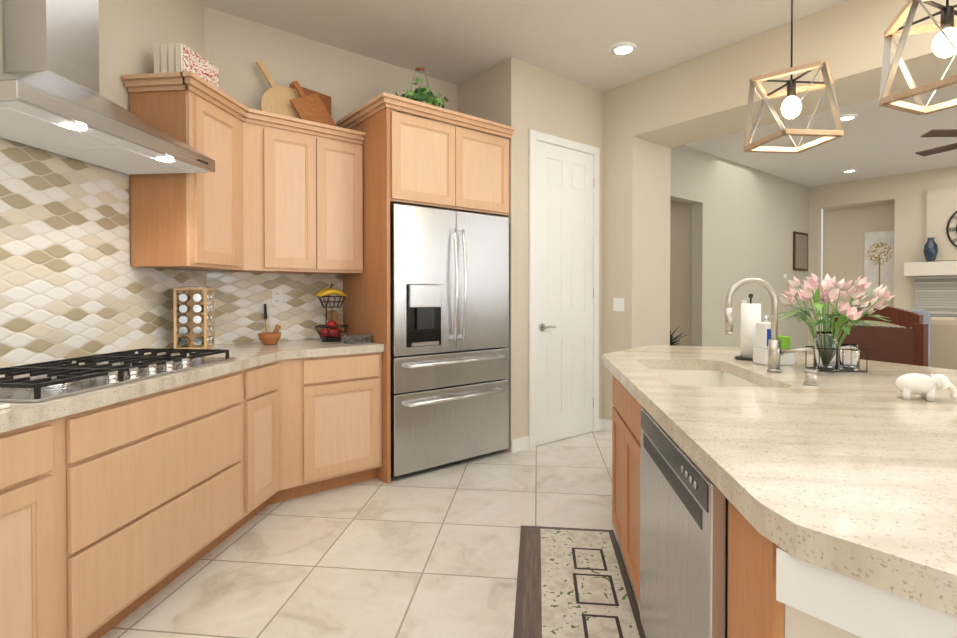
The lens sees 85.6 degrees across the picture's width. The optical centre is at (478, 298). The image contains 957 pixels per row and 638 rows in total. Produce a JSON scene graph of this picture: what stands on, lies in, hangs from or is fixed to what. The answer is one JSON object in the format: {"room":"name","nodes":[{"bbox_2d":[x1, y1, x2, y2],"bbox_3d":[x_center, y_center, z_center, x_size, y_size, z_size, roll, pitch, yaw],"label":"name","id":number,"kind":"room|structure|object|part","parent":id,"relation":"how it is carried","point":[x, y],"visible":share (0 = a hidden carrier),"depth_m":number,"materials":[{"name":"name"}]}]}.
{"room":"kitchen","nodes":[
{"label":"kitchen","id":0,"kind":"room"},
{"bbox_2d":[0,0,205,377],"bbox_3d":[-2.255,-0.295,-0.125,0.150,3.130,7.460,0,1,6],"label":"wall","id":1,"kind":"structure","parent":0,"point":[132,33],"depth_m":2.77,"materials":[{"name":"beige paint"}]},
{"bbox_2d":[0,138,206,376],"bbox_3d":[-1.944,-0.193,1.902,0.007,1.021,2.957,0,1,6],"label":"wall tiles","id":2,"kind":"structure","parent":1,"relation":"attached to","point":[73,284],"depth_m":2.39,"materials":[{"name":"tile"}]},
{"bbox_2d":[0,0,214,174],"bbox_3d":[-1.657,-1.261,2.179,0.494,1.245,1.025,0,1,6],"label":"range hood","id":3,"kind":"object","parent":1,"relation":"attached to","point":[53,100],"visible":1,"depth_m":2.09,"materials":[{"name":"silver metal"}]},
{"bbox_2d":[122,71,245,270],"bbox_3d":[-1.612,-0.671,3.049,0.388,0.989,0.780,0,1,6],"label":"upper cabinet","id":4,"kind":"object","parent":1,"relation":"attached to","point":[181,221],"depth_m":2.73,"materials":[{"name":"brown wood"}]},
{"bbox_2d":[154,43,218,88],"bbox_3d":[-1.657,-1.234,2.951,0.170,0.285,0.330,0,1,6],"label":"books","id":5,"kind":"object","parent":4,"relation":"on","point":[184,60],"visible":0.5,"depth_m":2.80,"materials":[{"name":"paper"}]},
{"bbox_2d":[101,429,639,637],"bbox_3d":[4.761,1.260,3.391,15.000,0.060,16.000,0,1,6],"label":"floor","id":6,"kind":"structure","parent":0,"point":[432,552],"depth_m":2.50,"materials":[{"name":"tile"}]},
{"bbox_2d":[0,415,71,637],"bbox_3d":[-1.678,0.815,1.375,0.650,0.876,0.618,0,1,6],"label":"base cabinet","id":7,"kind":"object","parent":6,"relation":"on","point":[36,459],"depth_m":1.56,"materials":[{"name":"brown wood"}]},
{"bbox_2d":[0,338,383,432],"bbox_3d":[-1.344,0.341,2.175,1.132,0.050,3.623,0,1,6],"label":"countertop","id":8,"kind":"structure","parent":7,"relation":"on","point":[15,415],"depth_m":2.18,"materials":[{"name":"stone"}]},
{"bbox_2d":[0,403,9,408],"bbox_3d":[-1.623,0.318,1.365,0.430,0.012,0.390,0,1,6],"label":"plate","id":9,"kind":"object","parent":8,"relation":"on","point":[3,405],"visible":0.95,"depth_m":1.52,"materials":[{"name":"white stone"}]},
{"bbox_2d":[0,348,235,402],"bbox_3d":[-1.566,0.289,2.155,0.534,0.052,1.065,0,1,6],"label":"cooktop","id":10,"kind":"object","parent":8,"relation":"in","point":[41,381],"visible":1,"depth_m":1.99,"materials":[{"name":"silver metal"}]},
{"bbox_2d":[173,287,214,352],"bbox_3d":[-1.648,0.117,3.001,0.176,0.376,0.176,0,1,-16],"label":"spice rack","id":11,"kind":"object","parent":8,"relation":"on","point":[194,318],"visible":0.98,"depth_m":2.94,"materials":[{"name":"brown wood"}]},
{"bbox_2d":[258,324,281,344],"bbox_3d":[-1.384,0.234,3.427,0.148,0.133,0.148,0,1,6],"label":"bowl","id":12,"kind":"object","parent":8,"relation":"on","point":[270,338],"visible":1,"depth_m":3.39,"materials":[{"name":"brown wood"}]},
{"bbox_2d":[264,304,267,331],"bbox_3d":[-1.469,0.166,3.573,0.016,0.268,0.102,-1,1,-39],"label":"spatula","id":13,"kind":"object","parent":12,"relation":"in","point":[265,316],"visible":0.75,"depth_m":3.57,"materials":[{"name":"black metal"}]},
{"bbox_2d":[315,284,348,341],"bbox_3d":[-1.040,0.094,3.667,0.238,0.409,0.238,0,1,6],"label":"fruit basket","id":14,"kind":"object","parent":8,"relation":"on","point":[335,332],"visible":0.96,"depth_m":3.63,"materials":[{"name":"black metal"}]},
{"bbox_2d":[325,310,345,336],"bbox_3d":[-1.070,0.191,3.868,0.131,0.208,0.090,-1,1,-39],"label":"bread bag","id":15,"kind":"object","parent":8,"relation":"on","point":[332,315],"visible":0.5,"depth_m":3.83,"materials":[{"name":"brown"}]},
{"bbox_2d":[341,333,370,343],"bbox_3d":[-0.835,0.271,3.532,0.170,0.057,0.110,-1,1,-39],"label":"box","id":16,"kind":"object","parent":8,"relation":"on","point":[355,338],"visible":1,"depth_m":3.49,"materials":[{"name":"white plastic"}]},
{"bbox_2d":[72,369,247,637],"bbox_3d":[-1.585,0.806,2.192,0.650,0.876,1.027,0,1,6],"label":"base cabinet","id":17,"kind":"object","parent":6,"relation":"on","point":[113,515],"depth_m":2.02,"materials":[{"name":"brown wood"}]},
{"bbox_2d":[248,360,283,520],"bbox_3d":[-1.505,0.798,2.899,0.650,0.876,0.396,0,1,6],"label":"base cabinet","id":18,"kind":"object","parent":6,"relation":"on","point":[266,381],"depth_m":2.89,"materials":[{"name":"brown wood"}]},
{"bbox_2d":[284,352,381,500],"bbox_3d":[-0.921,0.793,3.273,0.494,0.876,0.494,0,1,6],"label":"base cabinet","id":19,"kind":"object","parent":6,"relation":"on","point":[333,408],"depth_m":3.25,"materials":[{"name":"brown wood"}]},
{"bbox_2d":[390,203,508,476],"bbox_3d":[-0.352,0.285,3.997,1.025,1.877,0.754,-1,1,-39],"label":"fridge","id":20,"kind":"object","parent":6,"relation":"on","point":[449,329],"visible":0.88,"depth_m":3.70,"materials":[{"name":"silver metal"}]},
{"bbox_2d":[513,525,645,637],"bbox_3d":[0.389,1.239,2.027,0.490,0.011,1.500,0,1,6],"label":"floor mat","id":21,"kind":"object","parent":6,"relation":"on","point":[573,583],"visible":0.9,"depth_m":2.21,"materials":[{"name":"beige fabric"}]},
{"bbox_2d":[670,328,687,345],"bbox_3d":[2.014,0.726,5.637,0.640,0.958,0.659,0,1,6],"label":"plant","id":22,"kind":"object","parent":6,"relation":"on","point":[673,339],"visible":0.1,"depth_m":5.51,"materials":[{"name":"green plant"}]},
{"bbox_2d":[604,365,865,637],"bbox_3d":[1.682,0.822,0.738,2.458,0.876,4.819,0,1,6],"label":"kitchen island","id":23,"kind":"object","parent":6,"relation":"on","point":[698,567],"depth_m":1.22,"materials":[{"name":"wood"}]},
{"bbox_2d":[602,345,956,637],"bbox_3d":[1.855,0.332,0.532,2.848,0.105,5.518,0,1,6],"label":"island countertop","id":24,"kind":"structure","parent":23,"relation":"on","point":[854,480],"depth_m":1.03,"materials":[{"name":"beige stone"}]},
{"bbox_2d":[650,365,757,384],"bbox_3d":[0.975,0.465,2.258,0.454,0.225,0.794,0,1,6],"label":"sink","id":25,"kind":"object","parent":24,"relation":"in","point":[680,374],"depth_m":2.63,"materials":[{"name":"white ceramic"}]},
{"bbox_2d":[735,294,760,360],"bbox_3d":[1.398,0.141,2.654,0.144,0.337,0.144,0,1,6],"label":"paper towel holder","id":26,"kind":"object","parent":24,"relation":"on","point":[750,314],"visible":0.71,"depth_m":2.62,"materials":[{"name":"white paper"}]},
{"bbox_2d":[724,277,811,371],"bbox_3d":[1.229,0.111,2.207,0.321,0.407,0.122,0,1,6],"label":"faucet","id":27,"kind":"object","parent":24,"relation":"on","point":[775,352],"visible":1,"depth_m":2.23,"materials":[{"name":"silver metal"}]},
{"bbox_2d":[753,315,794,364],"bbox_3d":[1.412,0.194,2.472,0.150,0.235,0.100,0,1,-4],"label":"soap caddy","id":28,"kind":"object","parent":24,"relation":"on","point":[763,337],"visible":0.75,"depth_m":2.44,"materials":[{"name":"white paint"}]},
{"bbox_3d":[1.233,0.291,1.920,0.048,0.054,0.048,0,1,6],"label":"sink button","id":29,"kind":"part","parent":24,"relation":"part of","materials":[{"name":"silver metal"}]},
{"bbox_2d":[778,273,894,371],"bbox_3d":[1.557,0.098,2.266,0.476,0.432,0.495,0,1,6],"label":"flower vase","id":30,"kind":"object","parent":24,"relation":"on","point":[828,346],"visible":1,"depth_m":2.23,"materials":[{"name":"clear glass"}]},
{"bbox_2d":[895,373,956,400],"bbox_3d":[1.428,0.279,1.648,0.158,0.083,0.087,0,1,6],"label":"elephant figurine","id":31,"kind":"object","parent":24,"relation":"on","point":[923,386],"visible":1,"depth_m":1.63,"materials":[{"name":"white ceramic"}]},
{"bbox_3d":[1.631,0.825,0.518,2.394,0.875,4.371,0,1,6],"label":"mould","id":32,"kind":"part","parent":23,"relation":"part of","materials":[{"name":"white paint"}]},
{"bbox_2d":[829,305,927,366],"bbox_3d":[2.153,0.637,2.979,0.440,1.195,0.518,0,1,-23],"label":"counter stool","id":33,"kind":"object","parent":6,"relation":"on","point":[907,343],"visible":0.33,"depth_m":2.94,"materials":[{"name":"brown wood"}]},
{"bbox_2d":[909,309,930,366],"bbox_3d":[3.023,0.650,3.878,0.540,1.150,0.500,1,1,39],"label":"accent chair","id":34,"kind":"object","parent":6,"relation":"on","point":[926,316],"visible":0.1,"depth_m":3.53,"materials":[{"name":"grey"}]},
{"bbox_2d":[904,261,956,316],"bbox_3d":[7.304,0.324,7.011,0.259,1.730,2.370,-1,1,-39],"label":"fireplace","id":35,"kind":"object","parent":6,"relation":"on","point":[935,289],"visible":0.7,"depth_m":7.68,"materials":[{"name":"beige paint"}]},
{"bbox_2d":[923,237,937,261],"bbox_3d":[6.716,-0.729,7.675,0.170,0.360,0.167,0,1,6],"label":"vase","id":36,"kind":"object","parent":35,"relation":"on","point":[930,250],"visible":0.9,"depth_m":7.63,"materials":[{"name":"blue ceramic"}]},
{"bbox_2d":[930,317,956,369],"bbox_3d":[4.525,0.690,3.386,0.950,1.080,2.350,-1,1,-39],"label":"sofa","id":37,"kind":"object","parent":6,"relation":"on","point":[943,342],"visible":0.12,"depth_m":3.90,"materials":[{"name":"beige fabric"}]},
{"bbox_2d":[197,0,956,186],"bbox_3d":[4.761,-1.940,3.355,15.000,0.080,16.000,0,1,6],"label":"ceiling","id":38,"kind":"structure","parent":0,"point":[457,42],"depth_m":3.84,"materials":[{"name":"white paint"}]},
{"bbox_2d":[610,42,636,55],"bbox_3d":[1.103,-1.898,3.933,0.194,0.015,0.194,0,1,-20],"label":"recessed light","id":39,"kind":"object","parent":38,"relation":"in","point":[620,49],"depth_m":3.91,"materials":[{"name":"white"}]},
{"bbox_2d":[743,0,843,152],"bbox_3d":[1.512,-1.318,2.494,0.412,1.138,0.412,0,1,6],"label":"pendant light","id":40,"kind":"object","parent":38,"relation":"hanging from","point":[791,107],"visible":1,"depth_m":2.48,"materials":[{"name":"brown wood"}]},
{"bbox_2d":[840,114,857,120],"bbox_3d":[3.895,-1.915,5.467,0.194,0.015,0.194,0,1,-3],"label":"recessed light","id":41,"kind":"object","parent":38,"relation":"in","point":[847,117],"depth_m":5.44,"materials":[{"name":"white"}]},
{"bbox_2d":[842,169,857,172],"bbox_3d":[5.635,-1.942,7.845,0.194,0.015,0.194,0,1,15],"label":"recessed light","id":42,"kind":"object","parent":38,"relation":"in","point":[849,170],"depth_m":7.81,"materials":[{"name":"white"}]},
{"bbox_2d":[879,0,956,114],"bbox_3d":[1.772,-1.322,1.951,0.408,1.118,0.408,0,1,6],"label":"pendant light","id":43,"kind":"object","parent":38,"relation":"hanging from","point":[944,45],"visible":1,"depth_m":1.99,"materials":[{"name":"brown wood"}]},
{"bbox_2d":[915,129,956,156],"bbox_3d":[4.800,-1.678,4.667,1.466,0.468,1.499,0,1,6],"label":"ceiling fan","id":44,"kind":"object","parent":38,"relation":"hanging from","point":[942,133],"visible":1,"depth_m":4.75,"materials":[{"name":"brown wood"}]},
{"bbox_2d":[204,0,956,451],"bbox_3d":[4.392,-0.335,3.428,10.230,3.130,10.400,-1,1,-39],"label":"wall","id":45,"kind":"structure","parent":0,"point":[690,238],"depth_m":4.61,"materials":[{"name":"beige paint"}]},
{"bbox_2d":[207,272,342,344],"bbox_3d":[-1.408,0.058,3.668,0.939,0.480,0.007,-1,1,-39],"label":"wall tiles","id":46,"kind":"structure","parent":45,"relation":"attached to","point":[241,299],"depth_m":3.61,"materials":[{"name":"tile"}]},
{"bbox_2d":[272,289,281,304],"bbox_3d":[-1.420,-0.013,3.647,0.072,0.116,0.009,-1,1,-38],"label":"outlet","id":47,"kind":"object","parent":45,"relation":"attached to","point":[276,293],"depth_m":3.64,"materials":[{"name":"white paint"}]},
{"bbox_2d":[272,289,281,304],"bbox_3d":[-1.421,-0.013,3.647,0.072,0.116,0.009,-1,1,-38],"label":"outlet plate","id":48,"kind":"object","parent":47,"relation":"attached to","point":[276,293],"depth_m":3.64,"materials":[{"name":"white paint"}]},
{"bbox_2d":[229,92,514,483],"bbox_3d":[-0.708,-0.055,3.632,1.874,2.565,1.170,0,1,6],"label":"upper cabinet","id":49,"kind":"object","parent":45,"relation":"attached to","point":[275,193],"depth_m":3.52,"materials":[{"name":"brown wood"}]},
{"bbox_2d":[256,60,335,125],"bbox_3d":[-1.246,-1.364,3.598,0.527,0.523,0.212,0,1,-37],"label":"cutting boards","id":50,"kind":"object","parent":49,"relation":"on","point":[294,99],"visible":0.71,"depth_m":3.57,"materials":[{"name":"brown wood"}]},
{"bbox_2d":[395,67,448,119],"bbox_3d":[-0.436,-1.495,3.848,0.449,0.456,0.483,0,1,6],"label":"potted plant","id":51,"kind":"object","parent":49,"relation":"on","point":[419,94],"visible":0.52,"depth_m":3.75,"materials":[{"name":"green plant"}]},
{"bbox_2d":[528,129,599,447],"bbox_3d":[0.774,-0.080,4.460,0.883,2.596,0.070,-1,1,-39],"label":"door leaf","id":52,"kind":"structure","parent":45,"relation":"in","point":[564,184],"depth_m":4.46,"materials":[{"name":"white paint"}]},
{"bbox_2d":[599,418,611,431],"bbox_3d":[1.237,1.165,4.694,0.032,0.100,0.303,-1,1,-38],"label":"baseboard","id":53,"kind":"structure","parent":45,"relation":"attached to","point":[604,424],"depth_m":4.78,"materials":[{"name":"white paint"}]},
{"bbox_2d":[613,298,623,310],"bbox_3d":[1.266,0.052,4.664,0.008,0.116,0.116,-1,1,-38],"label":"light switch","id":54,"kind":"object","parent":45,"relation":"attached to","point":[618,304],"depth_m":4.66,"materials":[{"name":"white paint"}]},
{"bbox_2d":[793,231,807,270],"bbox_3d":[5.499,-0.806,8.819,0.580,0.650,0.030,-1,1,-39],"label":"picture frame","id":55,"kind":"object","parent":45,"relation":"attached to","point":[800,251],"visible":1,"depth_m":8.77,"materials":[{"name":"brown wood"}]},
{"bbox_2d":[864,230,893,296],"bbox_3d":[6.662,-0.578,8.581,0.031,1.080,0.413,-1,1,-39],"label":"framed picture","id":56,"kind":"object","parent":45,"relation":"attached to","point":[879,259],"visible":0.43,"depth_m":8.57},
{"bbox_2d":[946,211,956,247],"bbox_3d":[7.119,-1.014,7.302,0.024,0.761,0.761,-1,1,-39],"label":"wall clock","id":57,"kind":"object","parent":45,"relation":"attached to","point":[947,229],"visible":0.94,"depth_m":7.55,"materials":[{"name":"black metal"}]}
]}

